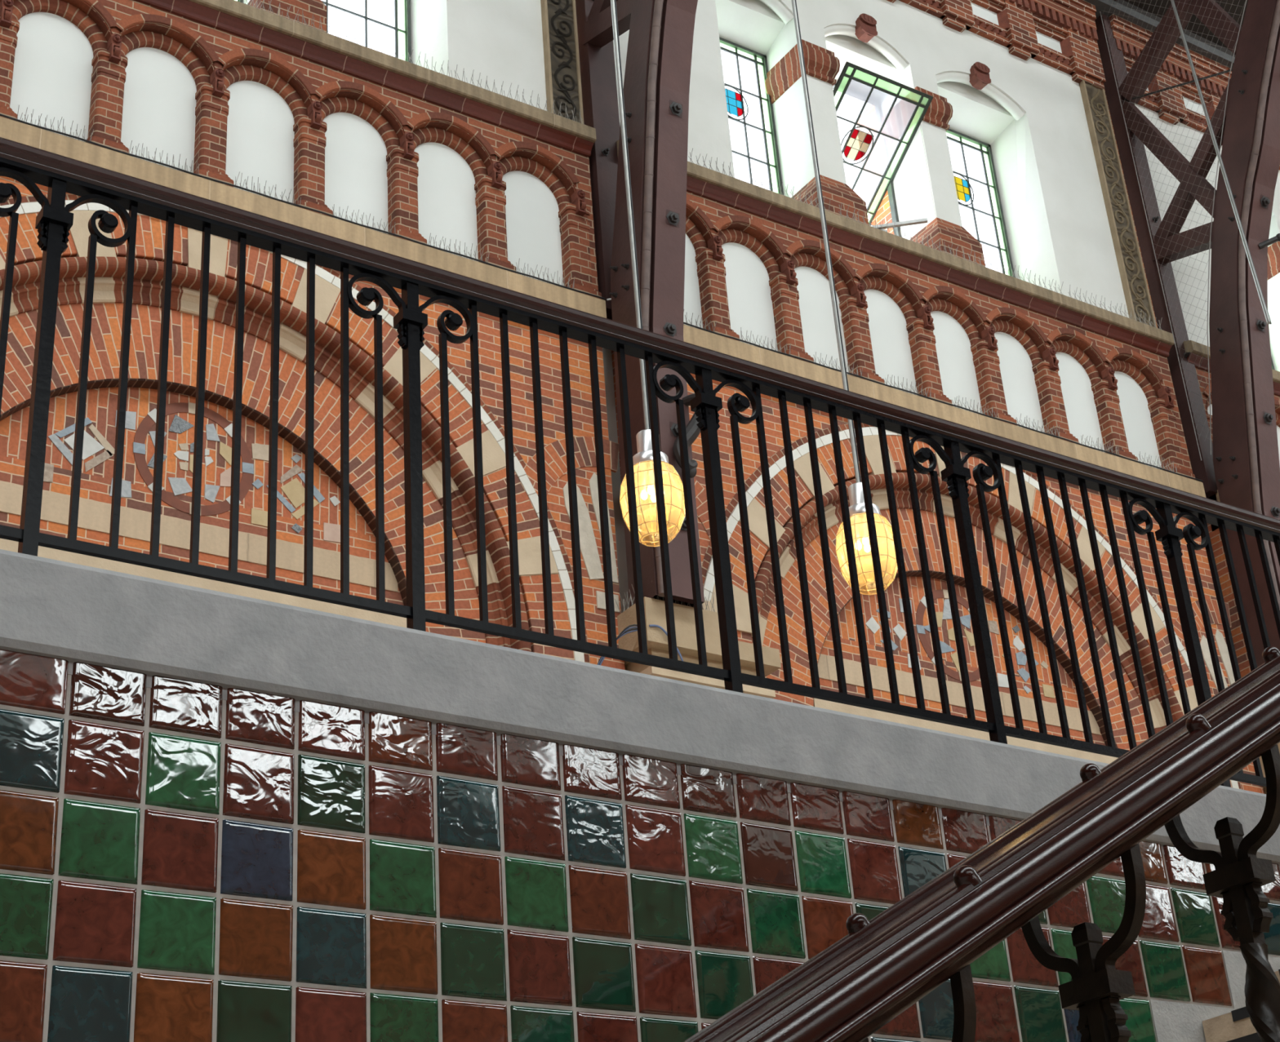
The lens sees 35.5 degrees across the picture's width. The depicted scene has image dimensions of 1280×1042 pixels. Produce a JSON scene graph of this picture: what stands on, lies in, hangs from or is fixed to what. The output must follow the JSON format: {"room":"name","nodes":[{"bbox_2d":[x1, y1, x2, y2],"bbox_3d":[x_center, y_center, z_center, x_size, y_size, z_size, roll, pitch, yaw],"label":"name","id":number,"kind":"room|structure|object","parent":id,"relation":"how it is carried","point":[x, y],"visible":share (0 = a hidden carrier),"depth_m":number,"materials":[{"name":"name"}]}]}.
{"room":"train station hall","nodes":[
{"label":"train station hall","id":0,"kind":"room"},
{"bbox_2d":[0,176,1264,794],"bbox_3d":[3.986,-0.450,18.088,57.000,12.360,0.550,14,-32,-31],"label":"wall","id":1,"kind":"structure","parent":0,"point":[488,326],"depth_m":14.69,"materials":[{"name":"brick"}]},
{"bbox_2d":[0,194,590,663],"bbox_3d":[-2.860,-0.431,12.744,5.690,3.549,0.345,14,-32,-31],"label":"arch","id":2,"kind":"object","parent":1,"relation":"attached to","point":[103,378],"visible":0.62,"depth_m":13.16,"materials":[{"name":"brick"}]},
{"bbox_2d":[0,0,601,299],"bbox_3d":[-2.990,-2.890,13.931,6.273,1.495,0.255,14,-32,-31],"label":"arcade","id":3,"kind":"object","parent":1,"relation":"attached to","point":[124,71],"visible":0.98,"depth_m":14.31,"materials":[{"name":"brick"}]},
{"bbox_2d":[0,115,606,318],"bbox_3d":[-2.922,-2.099,13.499,6.260,0.377,0.215,14,-32,-31],"label":"string course","id":4,"kind":"object","parent":1,"relation":"attached to","point":[11,130],"visible":0.38,"depth_m":13.74,"materials":[{"name":"stone"}]},
{"bbox_2d":[16,105,93,141],"bbox_3d":[-3.804,-2.560,13.001,0.502,0.125,0.107,14,-32,-31],"label":"strip","id":5,"kind":"object","parent":4,"relation":"on","point":[45,126],"visible":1,"depth_m":12.99,"materials":[{"name":"metal"}]},
{"bbox_2d":[128,140,199,174],"bbox_3d":[-3.184,-2.409,13.381,0.500,0.123,0.106,14,-32,-31],"label":"strip","id":6,"kind":"object","parent":4,"relation":"on","point":[191,167],"visible":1,"depth_m":13.39,"materials":[{"name":"metal"}]},
{"bbox_2d":[235,171,301,205],"bbox_3d":[-2.564,-2.262,13.762,0.502,0.126,0.108,14,-32,-31],"label":"strip","id":7,"kind":"object","parent":4,"relation":"on","point":[246,183],"visible":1,"depth_m":13.75,"materials":[{"name":"metal"}]},
{"bbox_2d":[332,204,395,236],"bbox_3d":[-1.949,-2.114,14.140,0.510,0.126,0.104,14,-32,-31],"label":"strip","id":8,"kind":"object","parent":4,"relation":"on","point":[346,216],"visible":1,"depth_m":14.14,"materials":[{"name":"metal"}]},
{"bbox_2d":[428,233,488,262],"bbox_3d":[-1.319,-1.963,14.525,0.514,0.126,0.109,14,-32,-31],"label":"strip","id":9,"kind":"object","parent":4,"relation":"on","point":[429,242],"visible":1,"depth_m":14.52,"materials":[{"name":"metal"}]},
{"bbox_2d":[515,258,574,288],"bbox_3d":[-0.702,-1.815,14.903,0.508,0.126,0.107,14,-32,-31],"label":"strip","id":10,"kind":"object","parent":4,"relation":"on","point":[519,259],"visible":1,"depth_m":14.89,"materials":[{"name":"metal"}]},
{"bbox_2d":[523,436,619,613],"bbox_3d":[-0.481,-0.041,14.123,0.885,1.389,0.032,14,-32,-31],"label":"panels","id":11,"kind":"object","parent":1,"relation":"attached to","point":[555,455],"visible":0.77,"depth_m":14.20,"materials":[{"name":"brick"}]},
{"bbox_2d":[617,596,781,698],"bbox_3d":[0.371,1.116,14.034,1.160,1.240,0.625,14,-32,-31],"label":"column base","id":12,"kind":"object","parent":1,"relation":"attached to","point":[655,609],"visible":0.35,"depth_m":13.82,"materials":[{"name":"beige stone"}]},
{"bbox_2d":[614,585,635,613],"bbox_3d":[-0.063,0.536,13.879,0.102,0.146,0.280,14,-32,-31],"label":"strip","id":13,"kind":"object","parent":12,"relation":"on","point":[632,585],"visible":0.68,"depth_m":13.92,"materials":[{"name":"metal"}]},
{"bbox_2d":[575,0,704,607],"bbox_3d":[0.902,-4.628,14.790,0.510,10.002,4.678,14,-32,-31],"label":"steel column","id":14,"kind":"structure","parent":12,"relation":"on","point":[656,88],"depth_m":15.17,"materials":[{"name":"paint"}]},
{"bbox_2d":[597,624,683,665],"bbox_3d":[-0.010,0.890,13.573,0.628,0.374,0.165,2,-28,-12],"label":"cable bundle","id":15,"kind":"object","parent":12,"relation":"hanging from","point":[625,631],"visible":0.5,"depth_m":13.61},
{"bbox_2d":[651,581,715,612],"bbox_3d":[0.304,0.531,13.923,0.581,0.146,0.107,14,-32,-31],"label":"strip","id":16,"kind":"object","parent":12,"relation":"on","point":[651,581],"visible":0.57,"depth_m":13.99,"materials":[{"name":"metal"}]},
{"bbox_2d":[693,478,727,538],"bbox_3d":[0.335,0.155,14.623,0.885,1.389,0.032,14,-32,-31],"label":"panels","id":17,"kind":"object","parent":1,"relation":"attached to","point":[700,492],"visible":0.06,"depth_m":14.86,"materials":[{"name":"brick"}]},
{"bbox_2d":[683,191,1195,479],"bbox_3d":[2.451,-1.583,17.266,6.260,1.495,0.255,14,-32,-31],"label":"arcade","id":18,"kind":"object","parent":1,"relation":"attached to","point":[768,278],"visible":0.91,"depth_m":17.34,"materials":[{"name":"brick"}]},
{"bbox_2d":[683,324,1205,497],"bbox_3d":[2.523,-0.791,16.837,6.260,0.377,0.215,14,-32,-31],"label":"string course","id":19,"kind":"object","parent":1,"relation":"attached to","point":[692,335],"visible":0.22,"depth_m":16.73,"materials":[{"name":"stone"}]},
{"bbox_2d":[0,113,1203,481],"bbox_3d":[-0.130,-1.578,15.107,12.780,0.210,0.087,14,-32,-31],"label":"cable","id":20,"kind":"object","parent":19,"relation":"on","point":[2,115],"visible":0.84,"depth_m":14.68,"materials":[{"name":"black metal"}]},
{"bbox_2d":[684,312,716,332],"bbox_3d":[0.377,-1.555,15.566,0.500,0.125,0.105,14,-32,-31],"label":"strip","id":21,"kind":"object","parent":19,"relation":"on","point":[692,313],"visible":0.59,"depth_m":15.62,"materials":[{"name":"metal"}]},
{"bbox_2d":[740,327,791,356],"bbox_3d":[0.994,-1.407,15.943,0.519,0.126,0.106,14,-32,-31],"label":"strip","id":22,"kind":"object","parent":19,"relation":"on","point":[767,346],"visible":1,"depth_m":15.93,"materials":[{"name":"metal"}]},
{"bbox_2d":[813,351,862,378],"bbox_3d":[1.612,-1.258,16.323,0.510,0.126,0.105,14,-32,-31],"label":"strip","id":23,"kind":"object","parent":19,"relation":"on","point":[815,352],"visible":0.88,"depth_m":16.30,"materials":[{"name":"metal"}]},
{"bbox_2d":[884,376,931,398],"bbox_3d":[2.241,-1.108,16.708,0.510,0.126,0.108,14,-32,-31],"label":"strip","id":24,"kind":"object","parent":19,"relation":"on","point":[894,385],"visible":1,"depth_m":16.68,"materials":[{"name":"metal"}]},
{"bbox_2d":[951,396,997,417],"bbox_3d":[2.857,-0.960,17.084,0.500,0.126,0.106,14,-32,-31],"label":"strip","id":25,"kind":"object","parent":19,"relation":"on","point":[958,400],"visible":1,"depth_m":17.11,"materials":[{"name":"metal"}]},
{"bbox_2d":[1015,413,1059,436],"bbox_3d":[3.476,-0.811,17.465,0.500,0.126,0.108,14,-32,-31],"label":"strip","id":26,"kind":"object","parent":19,"relation":"on","point":[1025,424],"visible":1,"depth_m":17.47,"materials":[{"name":"metal"}]},
{"bbox_2d":[1080,435,1119,457],"bbox_3d":[4.096,-0.662,17.844,0.500,0.125,0.109,14,-32,-31],"label":"strip","id":27,"kind":"object","parent":19,"relation":"on","point":[1088,444],"visible":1,"depth_m":17.84,"materials":[{"name":"metal"}]},
{"bbox_2d":[1137,451,1177,473],"bbox_3d":[4.712,-0.514,18.222,0.509,0.125,0.108,14,-32,-31],"label":"strip","id":28,"kind":"object","parent":19,"relation":"on","point":[1159,466],"visible":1,"depth_m":18.23,"materials":[{"name":"metal"}]},
{"bbox_2d":[701,422,1241,789],"bbox_3d":[2.585,0.877,16.083,5.690,3.549,0.345,14,-32,-31],"label":"arch","id":29,"kind":"object","parent":1,"relation":"attached to","point":[758,531],"visible":0.42,"depth_m":16.22,"materials":[{"name":"brick"}]},
{"bbox_2d":[1083,0,1161,32],"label":"wall plate","id":30,"kind":"object","parent":1,"relation":"attached to","point":[1100,6],"depth_m":21.28,"materials":[{"name":"grey metal"}]},
{"bbox_2d":[1173,599,1235,693],"bbox_3d":[4.965,1.267,17.462,0.885,1.389,0.032,14,-32,-31],"label":"panels","id":31,"kind":"object","parent":1,"relation":"attached to","point":[1212,605],"visible":0.43,"depth_m":17.62,"materials":[{"name":"stone"}]},
{"bbox_2d":[1175,29,1235,68],"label":"wall plate","id":32,"kind":"object","parent":1,"relation":"attached to","point":[1217,49],"depth_m":21.93,"materials":[{"name":"grey metal"}]},
{"bbox_2d":[1208,489,1220,529],"bbox_3d":[7.969,0.517,20.176,6.260,0.377,0.215,14,-32,-31],"label":"string course","id":33,"kind":"object","parent":1,"relation":"attached to","point":[1217,499],"visible":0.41,"depth_m":18.60,"materials":[{"name":"stone"}]},
{"bbox_2d":[1195,367,1279,464],"bbox_3d":[7.896,-0.275,20.605,6.260,1.495,0.255,14,-32,-31],"label":"arcade","id":34,"kind":"object","parent":1,"relation":"attached to","point":[1204,380],"visible":0.12,"depth_m":19.36,"materials":[{"name":"brick"}]},
{"bbox_2d":[1259,742,1279,794],"bbox_3d":[5.817,2.425,17.372,1.160,1.240,0.625,14,-32,-31],"label":"corbel","id":35,"kind":"object","parent":1,"relation":"attached to","point":[1278,744],"depth_m":17.16,"materials":[{"name":"beige stone"}]},
{"bbox_2d":[1094,0,1279,667],"bbox_3d":[6.434,-3.300,18.181,0.497,10.002,4.678,14,-32,-31],"label":"steel column","id":36,"kind":"structure","parent":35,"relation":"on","point":[1243,465],"depth_m":19.04,"materials":[{"name":"metal"}]},
{"bbox_2d":[1099,0,1247,461],"bbox_3d":[5.782,-3.657,18.983,0.009,5.701,2.732,14,-32,-31],"label":"netting","id":37,"kind":"object","parent":36,"relation":"attached to","point":[1222,127],"visible":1,"depth_m":19.58,"materials":[{"name":"metal"}]},
{"bbox_2d":[1170,0,1271,324],"bbox_3d":[5.023,-3.804,17.914,0.032,6.698,3.164,-13,-28,15],"label":"rod","id":38,"kind":"object","parent":36,"relation":"attached to","point":[1198,88],"visible":1,"depth_m":16.82,"materials":[{"name":"metal"}]},
{"bbox_2d":[0,648,1279,1041],"bbox_3d":[-2.022,1.771,3.776,17.200,3.800,0.271,14,-32,-31],"label":"wall","id":39,"kind":"structure","parent":0,"point":[180,862],"depth_m":5.19,"materials":[{"name":"tile"}]},
{"bbox_2d":[1149,950,1279,1041],"bbox_3d":[2.550,1.576,7.161,5.400,3.147,0.026,14,-32,-31],"label":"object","id":40,"kind":"structure","parent":39,"relation":"attached to","point":[1174,1022],"depth_m":6.56,"materials":[{"name":"grey paint"}]},
{"bbox_2d":[243,0,1279,372],"bbox_3d":[2.062,-4.098,18.886,19.300,4.700,0.560,14,-32,-31],"label":"wall","id":41,"kind":"structure","parent":0,"point":[1055,214],"depth_m":19.13,"materials":[{"name":"paint"}]},
{"bbox_2d":[135,0,595,157],"bbox_3d":[-3.164,-3.609,14.485,6.260,0.470,0.720,14,-32,-31],"label":"ledge","id":42,"kind":"object","parent":41,"relation":"attached to","point":[234,17],"visible":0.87,"depth_m":14.84,"materials":[{"name":"beige stone"}]},
{"bbox_2d":[248,0,326,32],"bbox_3d":[-2.759,-4.316,15.272,0.520,2.130,0.610,14,-32,-31],"label":"pillar","id":43,"kind":"structure","parent":42,"relation":"on","point":[308,7],"depth_m":14.72,"materials":[{"name":"brick"}]},
{"bbox_2d":[241,0,357,44],"bbox_3d":[-2.467,-3.662,14.570,0.930,0.127,0.107,14,-32,-31],"label":"strip","id":44,"kind":"object","parent":42,"relation":"on","point":[246,0],"visible":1,"depth_m":14.58,"materials":[{"name":"metal"}]},
{"bbox_2d":[368,35,584,124],"bbox_3d":[-1.229,-3.364,15.330,1.903,0.126,0.109,14,-32,-31],"label":"strip","id":45,"kind":"object","parent":42,"relation":"on","point":[580,118],"visible":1,"depth_m":15.29,"materials":[{"name":"metal"}]},
{"bbox_2d":[320,0,411,62],"bbox_3d":[-2.348,-4.325,16.003,1.110,1.952,0.055,14,-32,-31],"label":"window","id":46,"kind":"structure","parent":41,"relation":"in","point":[390,20],"depth_m":15.96,"materials":[{"name":"glass"}]},
{"bbox_2d":[540,0,583,124],"bbox_3d":[-0.689,-4.460,16.600,0.304,3.020,0.080,14,-32,-31],"label":"strip","id":47,"kind":"object","parent":41,"relation":"attached to","point":[559,22],"visible":0.94,"depth_m":16.21,"materials":[{"name":"stone"}]},
{"bbox_2d":[719,37,783,195],"bbox_3d":[0.840,-3.559,17.957,0.925,1.952,0.055,14,-32,-31],"label":"window","id":48,"kind":"structure","parent":41,"relation":"in","point":[753,140],"depth_m":18.14,"materials":[{"name":"glass"}]},
{"bbox_2d":[760,0,793,24],"bbox_3d":[1.017,-4.836,18.169,0.981,0.369,0.202,14,-32,-31],"label":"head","id":49,"kind":"structure","parent":41,"relation":"attached to","point":[776,6],"depth_m":18.31},
{"bbox_2d":[823,13,908,71],"bbox_3d":[2.110,-4.570,18.836,1.092,0.376,0.202,14,-32,-31],"label":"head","id":50,"kind":"structure","parent":41,"relation":"attached to","point":[865,29],"depth_m":18.81},
{"bbox_2d":[832,61,933,236],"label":"window","id":51,"kind":"structure","parent":41,"relation":"in","point":[879,117],"depth_m":18.54,"materials":[{"name":"glass"}]},
{"bbox_2d":[616,140,1174,357],"bbox_3d":[2.281,-2.301,17.823,6.260,0.470,0.720,14,-32,-31],"label":"ledge","id":52,"kind":"object","parent":41,"relation":"attached to","point":[702,181],"visible":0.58,"depth_m":17.52,"materials":[{"name":"beige stone"}]},
{"bbox_2d":[688,148,830,212],"bbox_3d":[0.838,-2.867,16.597,1.854,0.126,0.108,14,-32,-31],"label":"strip","id":53,"kind":"object","parent":52,"relation":"on","point":[768,184],"visible":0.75,"depth_m":16.68,"materials":[{"name":"metal"}]},
{"bbox_2d":[764,39,869,226],"bbox_3d":[1.549,-3.281,17.913,0.525,2.130,0.610,14,-32,-31],"label":"pillar","id":54,"kind":"structure","parent":52,"relation":"on","point":[822,67],"depth_m":17.89,"materials":[{"name":"paint"}]},
{"bbox_2d":[838,205,958,257],"bbox_3d":[2.260,-2.526,17.468,1.350,0.126,0.108,14,-32,-31],"label":"strip","id":55,"kind":"object","parent":52,"relation":"on","point":[839,206],"visible":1,"depth_m":17.45,"materials":[{"name":"metal"}]},
{"bbox_2d":[909,86,985,266],"bbox_3d":[2.687,-3.008,18.611,0.520,2.130,0.610,14,-32,-31],"label":"pillar","id":56,"kind":"structure","parent":52,"relation":"on","point":[947,224],"depth_m":18.42,"materials":[{"name":"paint"}]},
{"bbox_2d":[962,247,1063,294],"bbox_3d":[3.384,-2.256,18.157,1.259,0.126,0.107,14,-32,-31],"label":"strip","id":57,"kind":"object","parent":52,"relation":"on","point":[963,247],"visible":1,"depth_m":18.14,"materials":[{"name":"metal"}]},
{"bbox_2d":[1068,285,1162,329],"bbox_3d":[4.471,-1.994,18.824,1.255,0.126,0.109,14,-32,-31],"label":"strip","id":58,"kind":"object","parent":52,"relation":"on","point":[1069,286],"visible":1,"depth_m":18.80,"materials":[{"name":"metal"}]},
{"bbox_2d":[935,62,1024,120],"bbox_3d":[3.307,-4.279,19.568,1.233,0.384,0.202,14,-32,-31],"label":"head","id":59,"kind":"structure","parent":41,"relation":"attached to","point":[979,78],"depth_m":19.54},
{"bbox_2d":[946,128,1014,277],"bbox_3d":[3.097,-3.017,19.341,1.110,1.952,0.055,14,-32,-31],"label":"window","id":60,"kind":"structure","parent":41,"relation":"in","point":[979,199],"depth_m":19.59,"materials":[{"name":"glass"}]},
{"bbox_2d":[886,0,1106,89],"bbox_3d":[2.158,-5.556,19.301,6.260,1.030,0.200,14,-32,-31],"label":"frieze","id":61,"kind":"object","parent":41,"relation":"attached to","point":[1061,35],"visible":1,"depth_m":20.41,"materials":[{"name":"brick"}]},
{"bbox_2d":[1079,80,1156,327],"bbox_3d":[4.757,-3.152,19.939,0.304,3.020,0.080,14,-32,-31],"label":"strip","id":62,"kind":"object","parent":41,"relation":"attached to","point":[1129,260],"visible":0.98,"depth_m":19.90,"materials":[{"name":"stone"}]},
{"bbox_2d":[1109,13,1279,170],"bbox_3d":[7.603,-4.248,22.639,6.260,1.030,0.200,14,-32,-31],"label":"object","id":63,"kind":"object","parent":41,"relation":"attached to","point":[1175,48],"visible":0.45,"depth_m":21.46,"materials":[{"name":"brick"}]},
{"bbox_2d":[1182,340,1279,396],"bbox_3d":[7.727,-0.993,21.162,6.260,0.470,0.720,14,-32,-31],"label":"ledge","id":64,"kind":"object","parent":41,"relation":"attached to","point":[1276,375],"visible":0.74,"depth_m":19.34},
{"bbox_2d":[1266,241,1279,279],"bbox_3d":[6.994,-1.973,21.252,0.525,2.130,0.610,14,-32,-31],"label":"pillar","id":65,"kind":"structure","parent":64,"relation":"on","point":[1273,251],"depth_m":21.51,"materials":[{"name":"brick"}]},
{"bbox_2d":[1123,0,1248,50],"bbox_3d":[10.248,-13.493,12.984,57.000,6.380,26.200,14,-32,-31],"label":"ceiling","id":66,"kind":"structure","parent":0,"point":[1190,25],"depth_m":22.04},
{"bbox_2d":[610,0,685,546],"bbox_3d":[-0.311,-5.037,13.127,0.351,11.593,0.351,-5,-27,2],"label":"pendant lamp","id":67,"kind":"object","parent":66,"relation":"hanging from","point":[643,467],"visible":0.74,"depth_m":10.78,"materials":[{"name":"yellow glass"}]},
{"bbox_2d":[640,469,647,500],"bbox_3d":[0.017,-0.191,10.630,0.038,0.177,0.038,14,-32,-31],"label":"bulb","id":68,"kind":"object","parent":67,"relation":"attached to","point":[642,474],"depth_m":10.62,"materials":[{"name":"glass"}]},
{"bbox_2d":[646,464,653,495],"bbox_3d":[0.052,-0.217,10.584,0.038,0.177,0.038,14,-32,-31],"label":"bulb","id":69,"kind":"object","parent":67,"relation":"attached to","point":[650,489],"depth_m":10.58,"materials":[{"name":"glass"}]},
{"bbox_2d":[650,471,655,502],"bbox_3d":[0.071,-0.178,10.662,0.038,0.177,0.038,14,-32,-31],"label":"bulb","id":70,"kind":"object","parent":67,"relation":"attached to","point":[653,496],"depth_m":10.63,"materials":[{"name":"glass"}]},
{"bbox_2d":[791,0,897,595],"bbox_3d":[0.879,-4.799,13.678,0.351,11.673,0.351,-5,-27,2],"label":"pendant lamp","id":71,"kind":"object","parent":66,"relation":"hanging from","point":[857,512],"visible":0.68,"depth_m":11.47,"materials":[{"name":"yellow glass"}]},
{"bbox_2d":[853,520,862,550],"bbox_3d":[1.211,0.083,11.162,0.038,0.177,0.038,14,-32,-31],"label":"bulb","id":72,"kind":"object","parent":71,"relation":"attached to","point":[859,544],"depth_m":11.15,"materials":[{"name":"glass"}]},
{"bbox_2d":[860,515,868,546],"bbox_3d":[1.245,0.056,11.116,0.038,0.177,0.038,14,-32,-31],"label":"bulb","id":73,"kind":"object","parent":71,"relation":"attached to","point":[863,518],"depth_m":11.11,"materials":[{"name":"glass"}]},
{"bbox_2d":[863,523,870,552],"bbox_3d":[1.264,0.096,11.195,0.038,0.177,0.038,14,-32,-31],"label":"bulb","id":74,"kind":"object","parent":71,"relation":"attached to","point":[867,548],"depth_m":11.15,"materials":[{"name":"glass"}]},
{"bbox_3d":[11.567,3.263,4.266,57.000,0.250,25.500,14,-32,-31],"label":"floor","id":75,"kind":"structure","parent":0,"visible":0},
{"bbox_2d":[1201,969,1279,1041],"bbox_3d":[2.269,1.917,4.732,8.994,3.832,2.900,14,-32,-31],"label":"staircase","id":76,"kind":"structure","parent":75,"relation":"on","point":[1235,1026],"depth_m":6.46,"materials":[{"name":"stone"}]},
{"bbox_2d":[683,646,1279,1041],"bbox_3d":[0.964,0.842,4.370,6.316,4.009,0.503,14,-32,-31],"label":"stair railing","id":77,"kind":"object","parent":76,"relation":"on","point":[886,963],"visible":1,"depth_m":4.23,"materials":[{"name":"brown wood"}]},
{"bbox_3d":[6.030,3.966,13.022,57.000,0.390,6.150,14,-32,-31],"label":"floor","id":78,"kind":"structure","parent":0,"visible":0},
{"bbox_2d":[0,549,1279,870],"bbox_3d":[-1.428,0.340,5.126,19.000,0.293,0.430,14,-32,-31],"label":"concrete ledge","id":79,"kind":"object","parent":78,"relation":"on","point":[71,612],"visible":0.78,"depth_m":5.56,"materials":[{"name":"concrete"}]},
{"bbox_2d":[0,137,1279,787],"bbox_3d":[-0.048,-0.073,6.256,10.693,1.291,0.076,14,-32,-31],"label":"gallery railing","id":80,"kind":"object","parent":79,"relation":"on","point":[29,166],"visible":0.99,"depth_m":6.27,"materials":[{"name":"black metal"}]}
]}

